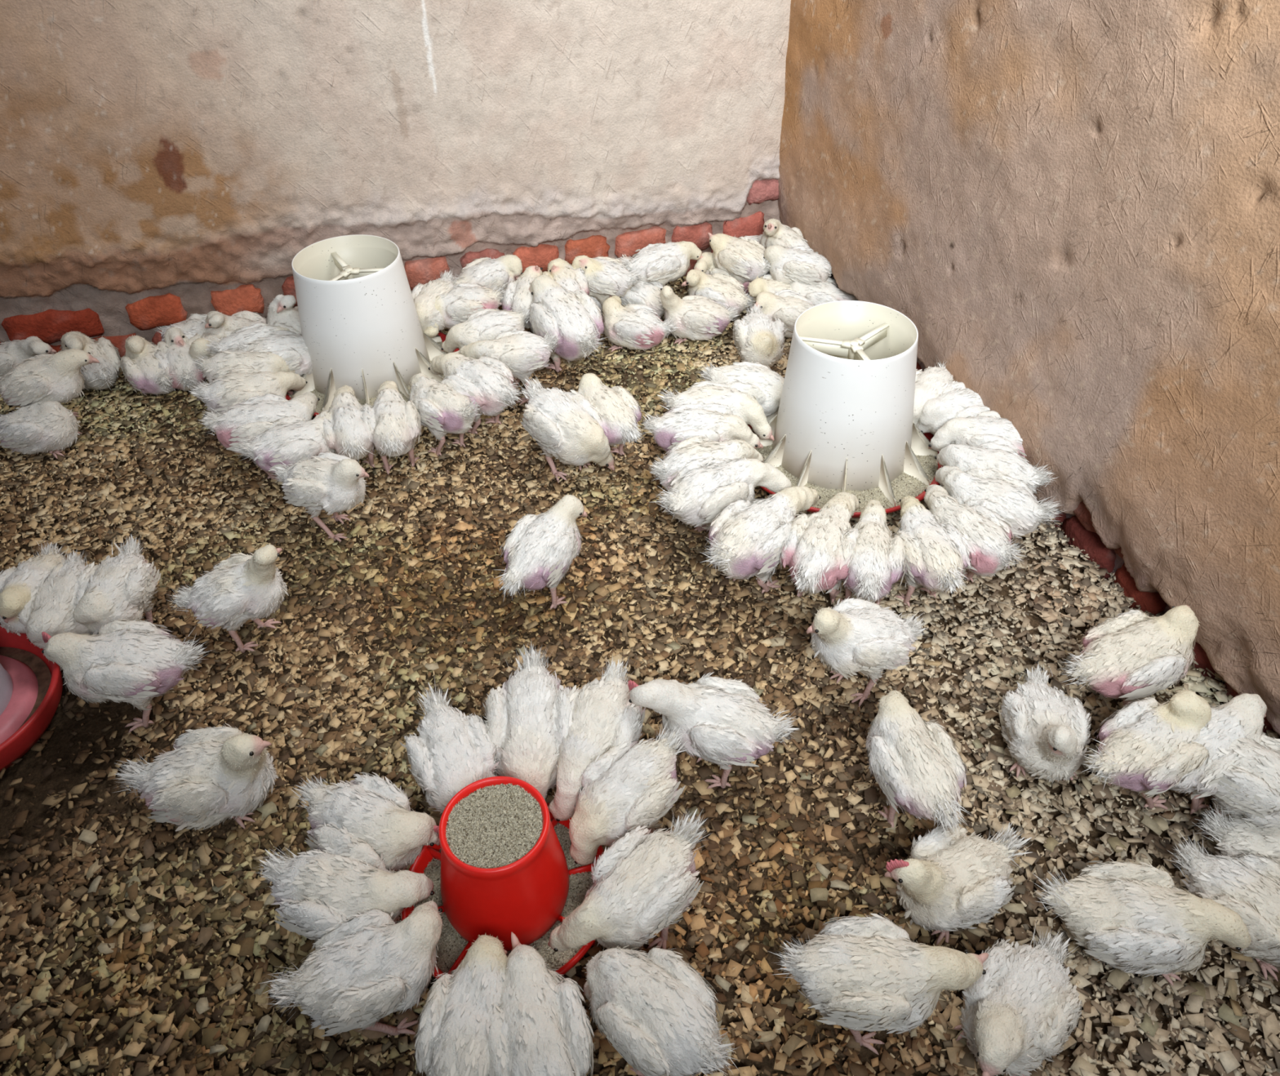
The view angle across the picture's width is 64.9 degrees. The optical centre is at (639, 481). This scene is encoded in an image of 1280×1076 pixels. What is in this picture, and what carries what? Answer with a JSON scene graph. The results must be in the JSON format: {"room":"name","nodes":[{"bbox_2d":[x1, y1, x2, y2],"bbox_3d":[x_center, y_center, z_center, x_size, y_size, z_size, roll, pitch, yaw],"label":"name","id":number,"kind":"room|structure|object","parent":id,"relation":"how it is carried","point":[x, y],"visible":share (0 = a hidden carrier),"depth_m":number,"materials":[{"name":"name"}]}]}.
{"room":"farm building","nodes":[
{"label":"farm building","id":0,"kind":"room"},
{"bbox_2d":[0,0,791,357],"bbox_3d":[-0.907,-1.256,1.871,3.300,2.330,0.151,-11,39,-12],"label":"wall","id":1,"kind":"structure","parent":0,"point":[163,162],"depth_m":2.28,"materials":[{"name":"paint"}]},
{"bbox_2d":[0,271,1279,1075],"bbox_3d":[-0.453,0.162,1.827,4.686,0.038,3.894,-1,38,0],"label":"floor","id":2,"kind":"structure","parent":0,"point":[131,944],"depth_m":1.52,"materials":[{"name":"brown wood"}]},
{"bbox_2d":[0,336,56,377],"bbox_3d":[-1.457,-0.294,2.337,0.248,0.117,0.125,-1,38,0],"label":"chicken","id":3,"kind":"object","parent":2,"relation":"on","point":[11,353],"visible":0.62,"depth_m":2.29},
{"bbox_2d":[0,624,62,772],"bbox_3d":[-1.063,0.290,1.500,0.321,0.233,0.321,-1,38,0],"label":"poultry drinker","id":4,"kind":"object","parent":2,"relation":"on","point":[31,685],"visible":0.9,"depth_m":1.56,"materials":[{"name":"red plastic"}]},
{"bbox_2d":[0,539,67,635],"bbox_3d":[-0.989,0.193,1.664,0.126,0.175,0.202,-6,38,-6],"label":"chicken","id":5,"kind":"object","parent":2,"relation":"on","point":[15,583],"visible":0.56,"depth_m":1.59},
{"bbox_2d":[0,400,81,458],"bbox_3d":[-1.291,-0.118,2.120,0.201,0.103,0.135,0,38,2],"label":"chicken","id":6,"kind":"object","parent":2,"relation":"on","point":[46,426],"visible":0.99,"depth_m":2.08},
{"bbox_2d":[0,348,99,417],"bbox_3d":[-1.276,-0.197,2.164,0.246,0.183,0.129,-9,39,-10],"label":"chicken","id":7,"kind":"object","parent":2,"relation":"on","point":[58,377],"visible":0.92,"depth_m":2.11},
{"bbox_2d":[17,548,92,670],"bbox_3d":[-0.925,0.217,1.639,0.128,0.165,0.188,-18,41,-21],"label":"chicken","id":8,"kind":"object","parent":2,"relation":"on","point":[51,605],"visible":0.67,"depth_m":1.57},
{"bbox_2d":[57,331,120,391],"bbox_3d":[-1.255,-0.279,2.299,0.134,0.139,0.213,-30,46,-31],"label":"chicken","id":9,"kind":"object","parent":2,"relation":"on","point":[103,375],"visible":0.7,"depth_m":2.28},
{"bbox_2d":[72,534,160,635],"bbox_3d":[-0.851,0.193,1.667,0.124,0.164,0.203,1,38,3],"label":"chicken","id":10,"kind":"object","parent":2,"relation":"on","point":[123,585],"visible":0.91,"depth_m":1.60},
{"bbox_2d":[41,618,209,733],"bbox_3d":[-0.764,0.290,1.525,0.233,0.182,0.134,-8,38,-8],"label":"chicken","id":11,"kind":"object","parent":2,"relation":"on","point":[135,662],"visible":1,"depth_m":1.48},
{"bbox_2d":[119,335,178,395],"bbox_3d":[-1.107,-0.264,2.280,0.126,0.129,0.203,-22,42,-24],"label":"chicken","id":12,"kind":"object","parent":2,"relation":"on","point":[140,365],"visible":0.87,"depth_m":2.25},
{"bbox_2d":[154,326,206,391],"bbox_3d":[-1.044,-0.271,2.295,0.126,0.119,0.194,-19,41,-21],"label":"chicken","id":13,"kind":"object","parent":2,"relation":"on","point":[177,355],"visible":0.58,"depth_m":2.27},
{"bbox_2d":[154,313,225,342],"bbox_3d":[-1.064,-0.350,2.410,0.234,0.105,0.130,8,39,12],"label":"chicken","id":14,"kind":"object","parent":2,"relation":"on","point":[195,323],"visible":0.41,"depth_m":2.37},
{"bbox_2d":[112,723,278,831],"bbox_3d":[-0.621,0.396,1.401,0.245,0.164,0.144,-4,38,-3],"label":"chicken","id":15,"kind":"object","parent":2,"relation":"on","point":[211,775],"visible":1,"depth_m":1.38},
{"bbox_2d":[185,332,226,377],"bbox_3d":[-0.994,-0.322,2.357,0.127,0.119,0.190,14,40,18],"label":"chicken","id":16,"kind":"object","parent":2,"relation":"on","point":[197,343],"visible":0.38,"depth_m":2.27},
{"bbox_2d":[164,544,288,653],"bbox_3d":[-0.664,0.180,1.629,0.204,0.224,0.126,-10,39,-11],"label":"chicken","id":17,"kind":"object","parent":2,"relation":"on","point":[242,588],"visible":1,"depth_m":1.59},
{"bbox_2d":[204,310,266,336],"bbox_3d":[-0.939,-0.371,2.403,0.189,0.137,0.134,-14,40,-15],"label":"chicken","id":18,"kind":"object","parent":2,"relation":"on","point":[215,319],"visible":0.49,"depth_m":2.38},
{"bbox_2d":[191,344,295,384],"bbox_3d":[-0.851,-0.215,2.186,0.225,0.168,0.121,-1,38,0],"label":"chicken","id":19,"kind":"object","parent":2,"relation":"on","point":[220,364],"visible":0.57,"depth_m":2.14},
{"bbox_2d":[203,323,290,355],"bbox_3d":[-0.857,-0.275,2.268,0.216,0.162,0.123,-17,41,-19],"label":"chicken","id":20,"kind":"object","parent":2,"relation":"on","point":[248,334],"visible":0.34,"depth_m":2.21},
{"bbox_2d":[188,366,307,414],"bbox_3d":[-0.812,-0.161,2.118,0.236,0.166,0.124,-17,41,-19],"label":"chicken","id":21,"kind":"object","parent":2,"relation":"on","point":[239,384],"visible":0.75,"depth_m":2.06},
{"bbox_2d":[198,391,319,480],"bbox_3d":[-0.735,-0.098,2.028,0.254,0.174,0.156,-30,46,-31],"label":"chicken","id":22,"kind":"object","parent":2,"relation":"on","point":[251,417],"visible":0.69,"depth_m":1.96},
{"bbox_2d":[230,328,312,395],"bbox_3d":[-0.799,-0.253,2.232,0.196,0.169,0.119,-7,38,-7],"label":"chicken","id":23,"kind":"object","parent":2,"relation":"on","point":[291,346],"visible":0.52,"depth_m":2.19},
{"bbox_2d":[233,409,334,473],"bbox_3d":[-0.660,-0.054,1.974,0.137,0.167,0.244,25,45,30],"label":"chicken","id":24,"kind":"object","parent":2,"relation":"on","point":[294,439],"visible":0.62,"depth_m":1.90},
{"bbox_2d":[266,293,302,334],"bbox_3d":[-0.765,-0.335,2.300,0.200,0.213,0.116,12,40,16],"label":"chicken","id":25,"kind":"object","parent":2,"relation":"on","point":[281,312],"visible":0.38,"depth_m":2.26},
{"bbox_2d":[270,451,369,542],"bbox_3d":[-0.591,0.018,1.866,0.209,0.185,0.120,12,40,16],"label":"chicken","id":26,"kind":"object","parent":2,"relation":"on","point":[331,482],"visible":1,"depth_m":1.81},
{"bbox_2d":[252,838,434,940],"bbox_3d":[-0.364,0.522,1.232,0.217,0.163,0.128,10,40,15],"label":"chicken","id":27,"kind":"object","parent":2,"relation":"on","point":[317,889],"visible":0.91,"depth_m":1.18},
{"bbox_2d":[317,385,376,467],"bbox_3d":[-0.584,-0.099,2.031,0.126,0.166,0.294,-14,40,-15],"label":"chicken","id":28,"kind":"object","parent":2,"relation":"on","point":[346,433],"visible":0.82,"depth_m":1.94},
{"bbox_2d":[259,897,443,1037],"bbox_3d":[-0.318,0.577,1.157,0.211,0.167,0.128,-12,39,-14],"label":"chicken","id":29,"kind":"object","parent":2,"relation":"on","point":[371,966],"visible":1,"depth_m":1.11},
{"bbox_2d":[291,769,439,872],"bbox_3d":[-0.358,0.461,1.309,0.204,0.164,0.125,25,45,30],"label":"chicken","id":30,"kind":"object","parent":2,"relation":"on","point":[372,810],"visible":0.78,"depth_m":1.25},
{"bbox_2d":[285,234,459,417],"bbox_3d":[-0.625,-0.355,2.245,0.418,0.316,0.418,-2,38,-1],"label":"pet feeder","id":31,"kind":"object","parent":2,"relation":"on","point":[362,331],"visible":0.8,"depth_m":2.17,"materials":[{"name":"white plastic"}]},
{"bbox_2d":[287,341,444,413],"bbox_3d":[-0.622,-0.262,2.317,0.384,0.020,0.385,-23,43,-26],"label":"feed","id":32,"kind":"object","parent":31,"relation":"in","point":[320,404],"visible":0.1,"depth_m":2.21,"materials":[{"name":"beige food"}]},
{"bbox_2d":[285,330,459,417],"bbox_3d":[-0.622,-0.248,2.329,0.418,0.044,0.418,-2,38,-1],"label":"tray","id":33,"kind":"object","parent":31,"relation":"on","point":[441,337],"depth_m":2.23,"materials":[{"name":"white plastic"}]},
{"bbox_2d":[360,380,421,474],"bbox_3d":[-0.501,-0.108,2.043,0.123,0.161,0.291,-9,39,-10],"label":"chicken","id":34,"kind":"object","parent":2,"relation":"on","point":[397,428],"visible":0.9,"depth_m":1.96},
{"bbox_2d":[411,269,457,331],"bbox_3d":[-0.485,-0.406,2.418,0.122,0.169,0.196,10,39,14],"label":"chicken","id":35,"kind":"object","parent":2,"relation":"on","point":[424,295],"visible":0.55,"depth_m":2.35},
{"bbox_2d":[408,373,483,456],"bbox_3d":[-0.415,-0.140,2.079,0.261,0.165,0.136,25,45,30],"label":"chicken","id":36,"kind":"object","parent":2,"relation":"on","point":[443,407],"visible":0.92,"depth_m":2.01},
{"bbox_2d":[400,672,498,814],"bbox_3d":[-0.258,0.387,1.387,0.123,0.180,0.202,-25,44,-27],"label":"chicken","id":37,"kind":"object","parent":2,"relation":"on","point":[452,750],"visible":0.72,"depth_m":1.33},
{"bbox_2d":[412,933,509,1075],"bbox_3d":[-0.181,0.619,1.102,0.167,0.163,0.150,-27,45,-29],"label":"chicken","id":38,"kind":"object","parent":2,"relation":"on","point":[452,1033],"visible":0.84,"depth_m":1.06},
{"bbox_2d":[422,281,506,337],"bbox_3d":[-0.407,-0.392,2.398,0.225,0.167,0.128,-4,38,-3],"label":"chicken","id":39,"kind":"object","parent":2,"relation":"on","point":[464,299],"visible":0.78,"depth_m":2.34},
{"bbox_2d":[428,351,524,434],"bbox_3d":[-0.357,-0.188,2.136,0.303,0.168,0.136,26,46,31],"label":"chicken","id":40,"kind":"object","parent":2,"relation":"on","point":[490,381],"visible":0.86,"depth_m":2.06},
{"bbox_2d":[440,304,529,352],"bbox_3d":[-0.337,-0.313,2.300,0.226,0.163,0.122,-14,40,-15],"label":"chicken","id":41,"kind":"object","parent":2,"relation":"on","point":[486,324],"visible":0.66,"depth_m":2.24},
{"bbox_2d":[449,254,523,296],"bbox_3d":[-0.390,-0.469,2.497,0.206,0.168,0.121,-20,42,-22],"label":"chicken","id":42,"kind":"object","parent":2,"relation":"on","point":[486,271],"visible":0.65,"depth_m":2.45},
{"bbox_2d":[401,776,604,978],"bbox_3d":[-0.173,0.481,1.264,0.270,0.188,0.270,-1,38,0],"label":"pet feeder","id":43,"kind":"object","parent":2,"relation":"on","point":[525,897],"visible":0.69,"depth_m":1.21,"materials":[{"name":"red plastic"}]},
{"bbox_2d":[444,782,542,868],"bbox_3d":[-0.174,0.414,1.211,0.120,0.011,0.120,-1,38,0],"label":"feed","id":44,"kind":"object","parent":43,"relation":"in","point":[472,836],"visible":1,"depth_m":1.21,"materials":[{"name":"beige food"}]},
{"bbox_2d":[413,818,594,973],"bbox_3d":[-0.171,0.533,1.304,0.244,0.019,0.244,-1,38,0],"label":"feed","id":45,"kind":"object","parent":43,"relation":"in","point":[451,944],"visible":0.24,"depth_m":1.28,"materials":[{"name":"beige food"}]},
{"bbox_2d":[453,328,562,405],"bbox_3d":[-0.293,-0.250,2.219,0.267,0.161,0.125,-5,38,-5],"label":"chicken","id":46,"kind":"object","parent":2,"relation":"on","point":[526,353],"visible":0.81,"depth_m":2.17},
{"bbox_2d":[500,265,542,328],"bbox_3d":[-0.268,-0.402,2.398,0.121,0.179,0.205,7,39,10],"label":"chicken","id":47,"kind":"object","parent":2,"relation":"on","point":[517,292],"visible":0.47,"depth_m":2.36},
{"bbox_2d":[482,644,573,799],"bbox_3d":[-0.149,0.359,1.417,0.141,0.183,0.250,-2,38,-1],"label":"chicken","id":48,"kind":"object","parent":2,"relation":"on","point":[527,719],"visible":0.67,"depth_m":1.36},
{"bbox_2d":[487,932,595,1075],"bbox_3d":[-0.112,0.619,1.097,0.121,0.165,0.210,-10,39,-11],"label":"chicken","id":49,"kind":"object","parent":2,"relation":"on","point":[548,1033],"visible":0.92,"depth_m":1.05},
{"bbox_2d":[495,494,587,608],"bbox_3d":[-0.166,0.136,1.705,0.127,0.180,0.203,21,43,26],"label":"chicken","id":50,"kind":"object","parent":2,"relation":"on","point":[540,549],"visible":1,"depth_m":1.66},
{"bbox_2d":[526,273,606,372],"bbox_3d":[-0.164,-0.346,2.310,0.165,0.194,0.290,-21,42,-24],"label":"chicken","id":51,"kind":"object","parent":2,"relation":"on","point":[575,316],"visible":0.92,"depth_m":2.26},
{"bbox_2d":[542,257,591,295],"bbox_3d":[-0.179,-0.440,2.450,0.124,0.170,0.199,-9,39,-10],"label":"chicken","id":52,"kind":"object","parent":2,"relation":"on","point":[559,270],"visible":0.5,"depth_m":2.42},
{"bbox_2d":[520,375,614,482],"bbox_3d":[-0.157,-0.104,2.002,0.142,0.193,0.227,-27,45,-29],"label":"chicken","id":53,"kind":"object","parent":2,"relation":"on","point":[559,420],"visible":0.96,"depth_m":1.94},
{"bbox_2d":[547,656,645,821],"bbox_3d":[-0.060,0.370,1.410,0.130,0.171,0.231,5,38,8],"label":"chicken","id":54,"kind":"object","parent":2,"relation":"on","point":[603,716],"visible":0.66,"depth_m":1.35},
{"bbox_2d":[590,296,603,316],"bbox_3d":[-0.157,-0.472,2.532,0.198,0.110,0.128,0,38,2],"label":"chicken","id":55,"kind":"object","parent":2,"relation":"on","point":[597,303],"visible":0.02,"depth_m":2.49},
{"bbox_2d":[571,254,644,321],"bbox_3d":[-0.078,-0.479,2.496,0.192,0.173,0.123,-1,38,0],"label":"chicken","id":56,"kind":"object","parent":2,"relation":"on","point":[606,277],"visible":0.77,"depth_m":2.44},
{"bbox_2d":[577,373,643,455],"bbox_3d":[-0.060,-0.112,2.024,0.122,0.174,0.215,-24,43,-26],"label":"chicken","id":57,"kind":"object","parent":2,"relation":"on","point":[618,413],"visible":0.73,"depth_m":1.97},
{"bbox_2d":[615,254,632,265],"bbox_3d":[-0.026,-0.532,2.607,0.123,0.102,0.250,-9,39,-9],"label":"chicken","id":58,"kind":"object","parent":2,"relation":"on","point":[620,259],"visible":0.12,"depth_m":2.61},
{"bbox_2d":[568,720,688,865],"bbox_3d":[-0.014,0.428,1.339,0.209,0.166,0.123,-25,44,-27],"label":"chicken","id":59,"kind":"object","parent":2,"relation":"on","point":[624,788],"visible":0.94,"depth_m":1.28},
{"bbox_2d":[547,806,710,951],"bbox_3d":[0.004,0.510,1.229,0.123,0.171,0.224,27,46,31],"label":"chicken","id":60,"kind":"object","parent":2,"relation":"on","point":[643,882],"visible":0.99,"depth_m":1.18},
{"bbox_2d":[601,295,679,351],"bbox_3d":[0.002,-0.380,2.409,0.194,0.106,0.145,7,39,11],"label":"chicken","id":61,"kind":"object","parent":2,"relation":"on","point":[632,326],"visible":0.95,"depth_m":2.38},
{"bbox_2d":[620,280,665,316],"bbox_3d":[0.013,-0.457,2.514,0.205,0.102,0.119,29,47,33],"label":"chicken","id":62,"kind":"object","parent":2,"relation":"on","point":[646,293],"visible":0.3,"depth_m":2.48},
{"bbox_2d":[583,945,739,1075],"bbox_3d":[0.024,0.606,1.111,0.203,0.164,0.122,30,48,33],"label":"chicken","id":63,"kind":"object","parent":2,"relation":"on","point":[656,1011],"visible":1,"depth_m":1.06},
{"bbox_2d":[620,240,702,285],"bbox_3d":[0.054,-0.525,2.555,0.227,0.166,0.122,-15,40,-17],"label":"chicken","id":64,"kind":"object","parent":2,"relation":"on","point":[665,263],"visible":0.9,"depth_m":2.50},
{"bbox_2d":[659,285,742,344],"bbox_3d":[0.148,-0.414,2.418,0.198,0.143,0.122,4,38,6],"label":"chicken","id":65,"kind":"object","parent":2,"relation":"on","point":[698,317],"visible":0.98,"depth_m":2.40},
{"bbox_2d":[641,401,763,452],"bbox_3d":[0.121,-0.073,1.973,0.241,0.168,0.123,3,38,6],"label":"chicken","id":66,"kind":"object","parent":2,"relation":"on","point":[682,422],"visible":0.66,"depth_m":1.93},
{"bbox_2d":[648,434,763,491],"bbox_3d":[0.131,-0.008,1.893,0.255,0.164,0.122,-19,41,-21],"label":"chicken","id":67,"kind":"object","parent":2,"relation":"on","point":[700,446],"visible":0.62,"depth_m":1.84},
{"bbox_2d":[627,671,799,789],"bbox_3d":[0.105,0.343,1.410,0.233,0.208,0.132,12,40,16],"label":"chicken","id":68,"kind":"object","parent":2,"relation":"on","point":[726,723],"visible":0.99,"depth_m":1.36},
{"bbox_2d":[657,378,774,440],"bbox_3d":[0.148,-0.122,2.037,0.229,0.166,0.125,-4,38,-4],"label":"chicken","id":69,"kind":"object","parent":2,"relation":"on","point":[720,397],"visible":0.65,"depth_m":1.99},
{"bbox_2d":[681,268,755,315],"bbox_3d":[0.210,-0.471,2.510,0.194,0.118,0.125,14,41,19],"label":"chicken","id":70,"kind":"object","parent":2,"relation":"on","point":[726,290],"visible":0.74,"depth_m":2.48},
{"bbox_2d":[655,457,791,532],"bbox_3d":[0.146,0.036,1.834,0.278,0.167,0.133,-23,43,-25],"label":"chicken","id":71,"kind":"object","parent":2,"relation":"on","point":[699,491],"visible":0.88,"depth_m":1.77},
{"bbox_2d":[693,251,762,293],"bbox_3d":[0.242,-0.534,2.594,0.201,0.112,0.131,5,38,8],"label":"chicken","id":72,"kind":"object","parent":2,"relation":"on","point":[705,264],"visible":0.28,"depth_m":2.56},
{"bbox_2d":[707,232,770,284],"bbox_3d":[0.268,-0.537,2.561,0.208,0.170,0.122,23,44,28],"label":"chicken","id":73,"kind":"object","parent":2,"relation":"on","point":[742,258],"visible":0.96,"depth_m":2.51},
{"bbox_2d":[699,360,784,416],"bbox_3d":[0.227,-0.172,2.090,0.234,0.176,0.129,8,39,12],"label":"chicken","id":74,"kind":"object","parent":2,"relation":"on","point":[757,380],"visible":0.56,"depth_m":2.04},
{"bbox_2d":[745,234,762,243],"bbox_3d":[0.342,-0.628,2.719,0.216,0.102,0.125,13,40,18],"label":"chicken","id":75,"kind":"object","parent":2,"relation":"on","point":[756,237],"visible":0.06,"depth_m":2.69},
{"bbox_2d":[732,303,786,368],"bbox_3d":[0.265,-0.302,2.265,0.119,0.163,0.197,-4,38,-3],"label":"chicken","id":76,"kind":"object","parent":2,"relation":"on","point":[758,339],"visible":0.94,"depth_m":2.19},
{"bbox_2d":[701,484,820,593],"bbox_3d":[0.219,0.097,1.748,0.144,0.175,0.325,28,47,32],"label":"chicken","id":77,"kind":"object","parent":2,"relation":"on","point":[747,538],"visible":0.91,"depth_m":1.66},
{"bbox_2d":[747,274,802,308],"bbox_3d":[0.359,-0.467,2.509,0.196,0.108,0.122,-8,39,-9],"label":"chicken","id":78,"kind":"object","parent":2,"relation":"on","point":[759,285],"visible":0.38,"depth_m":2.47},
{"bbox_2d":[751,290,815,338],"bbox_3d":[0.375,-0.404,2.426,0.196,0.109,0.124,12,40,17],"label":"chicken","id":79,"kind":"object","parent":2,"relation":"on","point":[787,306],"visible":0.48,"depth_m":2.40},
{"bbox_2d":[758,218,809,248],"bbox_3d":[0.391,-0.591,2.596,0.176,0.206,0.144,7,39,10],"label":"chicken","id":80,"kind":"object","parent":2,"relation":"on","point":[775,233],"visible":0.48,"depth_m":2.55},
{"bbox_2d":[763,244,831,284],"bbox_3d":[0.407,-0.508,2.520,0.200,0.168,0.122,6,39,9],"label":"chicken","id":81,"kind":"object","parent":2,"relation":"on","point":[800,264],"visible":0.86,"depth_m":2.47},
{"bbox_2d":[779,491,860,603],"bbox_3d":[0.319,0.116,1.725,0.133,0.168,0.312,14,41,19],"label":"chicken","id":82,"kind":"object","parent":2,"relation":"on","point":[815,552],"visible":0.91,"depth_m":1.64},
{"bbox_2d":[789,277,858,305],"bbox_3d":[0.462,-0.453,2.493,0.185,0.099,0.131,20,43,25],"label":"chicken","id":83,"kind":"object","parent":2,"relation":"on","point":[829,291],"visible":0.43,"depth_m":2.46},
{"bbox_2d":[747,300,943,518],"bbox_3d":[0.403,-0.158,1.959,0.418,0.316,0.418,-31,47,-33],"label":"pet feeder","id":84,"kind":"object","parent":2,"relation":"on","point":[842,420],"visible":0.79,"depth_m":1.89,"materials":[{"name":"white plastic"}]},
{"bbox_2d":[751,429,937,512],"bbox_3d":[0.405,-0.065,2.032,0.384,0.021,0.384,-1,38,0],"label":"feed","id":85,"kind":"object","parent":84,"relation":"in","point":[905,485],"visible":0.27,"depth_m":1.93,"materials":[{"name":"beige food"}]},
{"bbox_2d":[747,424,943,518],"bbox_3d":[0.405,-0.051,2.043,0.418,0.044,0.418,-31,47,-33],"label":"tray","id":86,"kind":"object","parent":84,"relation":"on","point":[924,451],"depth_m":1.93,"materials":[{"name":"red plastic"}]},
{"bbox_2d":[806,595,928,706],"bbox_3d":[0.345,0.242,1.530,0.218,0.208,0.126,-11,39,-12],"label":"chicken","id":87,"kind":"object","parent":2,"relation":"on","point":[868,637],"visible":1,"depth_m":1.48},
{"bbox_2d":[837,498,907,604],"bbox_3d":[0.387,0.133,1.706,0.122,0.162,0.292,6,39,10],"label":"chicken","id":88,"kind":"object","parent":2,"relation":"on","point":[878,559],"visible":0.86,"depth_m":1.62},
{"bbox_2d":[766,911,988,1054],"bbox_3d":[0.262,0.578,1.141,0.244,0.160,0.126,9,39,13],"label":"chicken","id":89,"kind":"object","parent":2,"relation":"on","point":[867,973],"visible":1,"depth_m":1.09},
{"bbox_2d":[865,689,972,836],"bbox_3d":[0.367,0.404,1.356,0.125,0.167,0.201,-12,39,-13],"label":"chicken","id":90,"kind":"object","parent":2,"relation":"on","point":[918,767],"visible":1,"depth_m":1.31},
{"bbox_2d":[892,496,972,607],"bbox_3d":[0.474,0.126,1.713,0.122,0.160,0.281,-10,39,-10],"label":"chicken","id":91,"kind":"object","parent":2,"relation":"on","point":[936,556],"visible":0.92,"depth_m":1.63},
{"bbox_2d":[912,356,957,424],"bbox_3d":[0.590,-0.155,2.064,0.123,0.167,0.198,24,44,29],"label":"chicken","id":92,"kind":"object","parent":2,"relation":"on","point":[930,383],"visible":0.41,"depth_m":2.00},
{"bbox_2d":[915,382,990,435],"bbox_3d":[0.647,-0.118,2.018,0.195,0.164,0.128,-21,42,-24],"label":"chicken","id":93,"kind":"object","parent":2,"relation":"on","point":[963,402],"visible":0.44,"depth_m":1.96},
{"bbox_2d":[884,819,1031,944],"bbox_3d":[0.407,0.475,1.264,0.128,0.154,0.224,28,47,32],"label":"chicken","id":94,"kind":"object","parent":2,"relation":"on","point":[948,881],"visible":0.99,"depth_m":1.24},
{"bbox_2d":[924,484,1026,582],"bbox_3d":[0.549,0.104,1.737,0.136,0.163,0.258,-22,43,-24],"label":"chicken","id":95,"kind":"object","parent":2,"relation":"on","point":[987,535],"visible":0.8,"depth_m":1.66},
{"bbox_2d":[928,410,1025,457],"bbox_3d":[0.672,-0.055,1.934,0.225,0.165,0.122,15,41,20],"label":"chicken","id":96,"kind":"object","parent":2,"relation":"on","point":[988,425],"visible":0.59,"depth_m":1.89},
{"bbox_2d":[934,440,1056,493],"bbox_3d":[0.640,0.009,1.855,0.226,0.165,0.122,20,43,25],"label":"chicken","id":97,"kind":"object","parent":2,"relation":"on","point":[985,459],"visible":0.66,"depth_m":1.80},
{"bbox_2d":[934,465,1063,539],"bbox_3d":[0.610,0.060,1.789,0.130,0.167,0.263,-31,46,-32],"label":"chicken","id":98,"kind":"object","parent":2,"relation":"on","point":[1012,499],"visible":0.81,"depth_m":1.73},
{"bbox_2d":[953,924,1083,1075],"bbox_3d":[0.431,0.595,1.146,0.225,0.109,0.120,-32,47,-33],"label":"chicken","id":99,"kind":"object","parent":2,"relation":"on","point":[1020,1014],"visible":0.98,"depth_m":1.12},
{"bbox_2d":[999,663,1091,783],"bbox_3d":[0.587,0.332,1.444,0.123,0.153,0.213,-1,38,1],"label":"chicken","id":100,"kind":"object","parent":2,"relation":"on","point":[1047,731],"visible":1,"depth_m":1.42},
{"bbox_2d":[1059,604,1199,706],"bbox_3d":[0.715,0.275,1.491,0.218,0.190,0.135,-10,39,-11],"label":"chicken","id":101,"kind":"object","parent":2,"relation":"on","point":[1131,655],"visible":0.99,"depth_m":1.45},
{"bbox_2d":[1032,859,1251,985],"bbox_3d":[0.600,0.528,1.228,0.240,0.115,0.131,3,38,6],"label":"chicken","id":102,"kind":"object","parent":2,"relation":"on","point":[1132,917],"visible":1,"depth_m":1.19},
{"bbox_2d":[1081,689,1212,808],"bbox_3d":[0.681,0.376,1.363,0.194,0.190,0.125,-14,40,-16],"label":"chicken","id":103,"kind":"object","parent":2,"relation":"on","point":[1149,735],"visible":0.94,"depth_m":1.33},
{"bbox_2d":[1145,692,1268,813],"bbox_3d":[0.749,0.380,1.365,0.204,0.179,0.123,-23,43,-25],"label":"chicken","id":104,"kind":"object","parent":2,"relation":"on","point":[1243,716],"visible":0.57,"depth_m":1.32},
{"bbox_2d":[1164,830,1279,981],"bbox_3d":[0.751,0.510,1.244,0.128,0.111,0.200,-27,45,-29],"label":"chicken","id":105,"kind":"object","parent":2,"relation":"on","point":[1249,885],"visible":0.75,"depth_m":1.23},
{"bbox_2d":[1190,800,1279,862],"bbox_3d":[0.815,0.468,1.287,0.191,0.122,0.133,15,41,20],"label":"chicken","id":106,"kind":"object","parent":2,"relation":"on","point":[1232,833],"visible":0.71,"depth_m":1.29},
{"bbox_2d":[1206,731,1279,829],"bbox_3d":[0.803,0.408,1.339,0.211,0.165,0.122,26,45,30],"label":"chicken","id":107,"kind":"object","parent":2,"relation":"on","point":[1251,789],"visible":0.65,"depth_m":1.28},
{"bbox_2d":[777,0,1279,735],"bbox_3d":[0.861,-0.678,1.075,0.192,2.330,3.020,-12,39,-14],"label":"wall","id":108,"kind":"structure","parent":0,"point":[1072,207],"depth_m":1.60,"materials":[{"name":"brown paint"}]}
]}

